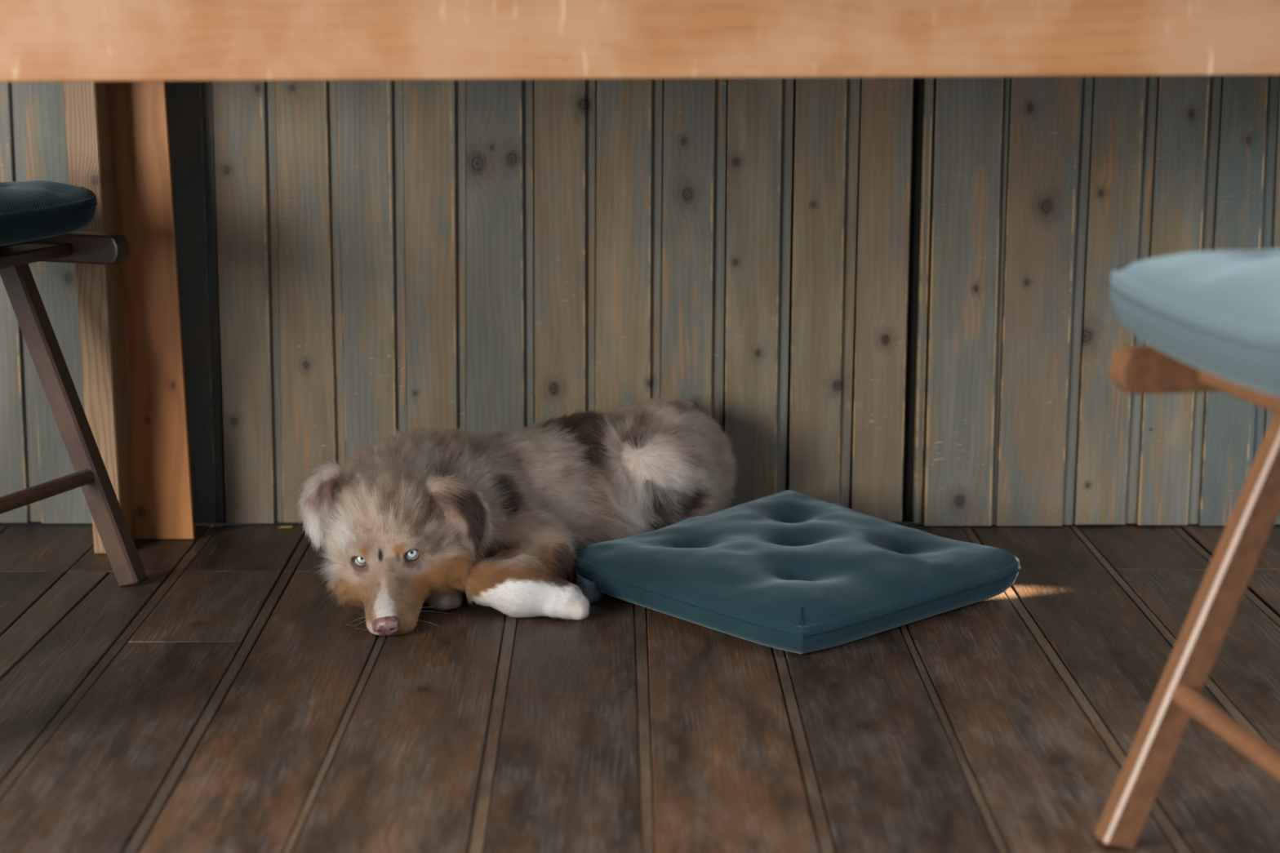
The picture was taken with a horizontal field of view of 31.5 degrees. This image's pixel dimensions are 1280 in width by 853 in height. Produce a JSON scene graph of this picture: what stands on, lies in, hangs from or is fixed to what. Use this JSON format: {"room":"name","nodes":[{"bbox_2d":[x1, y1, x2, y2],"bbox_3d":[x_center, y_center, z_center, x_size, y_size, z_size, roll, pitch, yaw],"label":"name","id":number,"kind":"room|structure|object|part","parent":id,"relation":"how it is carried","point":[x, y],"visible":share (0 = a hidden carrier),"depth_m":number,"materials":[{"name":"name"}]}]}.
{"room":"dining room","nodes":[
{"label":"dining room","id":0,"kind":"room"},
{"bbox_2d":[0,75,1279,525],"bbox_3d":[-0.023,-0.470,3.334,4.200,1.250,0.095,0,11,0],"label":"wall","id":1,"kind":"structure","parent":0,"point":[892,297],"depth_m":3.35,"materials":[{"name":"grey wood"}]},
{"bbox_2d":[0,521,1279,852],"bbox_3d":[-0.009,0.545,1.542,4.400,0.061,4.020,0,11,0],"label":"floor","id":2,"kind":"structure","parent":0,"point":[217,701],"depth_m":2.52,"materials":[{"name":"brown wood"}]},
{"bbox_2d":[0,231,146,586],"bbox_3d":[-1.002,-0.184,2.870,0.547,0.864,0.505,4,12,21],"label":"stool","id":3,"kind":"object","parent":2,"relation":"on","point":[91,473],"visible":0.99,"depth_m":3.06,"materials":[{"name":"brown wood"}]},
{"bbox_2d":[0,180,97,246],"bbox_3d":[-0.939,-0.271,2.828,0.401,0.084,0.401,4,12,21],"label":"seat cushion","id":4,"kind":"object","parent":3,"relation":"on","point":[30,210],"visible":1,"depth_m":2.82,"materials":[{"name":"teal fabric"}]},
{"bbox_3d":[-0.874,-0.246,3.031,0.436,0.040,0.030,4,12,21],"label":"seat rail","id":5,"kind":"part","parent":3,"relation":"part of","materials":[{"name":"brown wood"}]},
{"bbox_2d":[292,395,742,635],"bbox_3d":[-0.124,0.108,3.090,0.686,0.206,0.412,-8,13,-35],"label":"puppy","id":6,"kind":"object","parent":2,"relation":"on","point":[500,517],"visible":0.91,"depth_m":3.01},
{"bbox_2d":[0,0,1279,554],"bbox_3d":[0.190,-0.152,2.760,2.036,0.844,1.105,0,11,0],"label":"table","id":7,"kind":"object","parent":2,"relation":"on","point":[113,60],"visible":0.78,"depth_m":2.17,"materials":[{"name":"brown wood"}]},
{"bbox_3d":[0.180,-0.385,2.191,1.970,0.103,0.045,0,11,0],"label":"rail","id":8,"kind":"part","parent":7,"relation":"part of","materials":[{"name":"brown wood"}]},
{"bbox_2d":[571,488,1020,653],"bbox_3d":[0.203,0.182,3.033,0.477,0.084,0.467,-10,15,-42],"label":"seat cushion","id":9,"kind":"object","parent":2,"relation":"on","point":[788,571],"visible":0.97,"depth_m":2.92,"materials":[{"name":"teal fabric"}]},
{"bbox_2d":[1094,345,1279,849],"bbox_3d":[0.730,0.009,1.879,0.547,0.864,0.505,-2,11,-10],"label":"stool","id":10,"kind":"object","parent":2,"relation":"on","point":[1177,698],"visible":0.93,"depth_m":2.10,"materials":[{"name":"brown wood"}]},
{"bbox_3d":[0.638,-0.057,2.061,0.436,0.040,0.030,-2,11,-10],"label":"seat rail","id":11,"kind":"part","parent":10,"relation":"part of","materials":[{"name":"brown wood"}]},
{"bbox_2d":[1108,248,1279,395],"bbox_3d":[0.647,-0.092,1.844,0.414,0.108,0.414,-2,11,-10],"label":"seat cushion","id":12,"kind":"object","parent":10,"relation":"on","point":[1216,313],"visible":1,"depth_m":1.83,"materials":[{"name":"teal fabric"}]}
]}

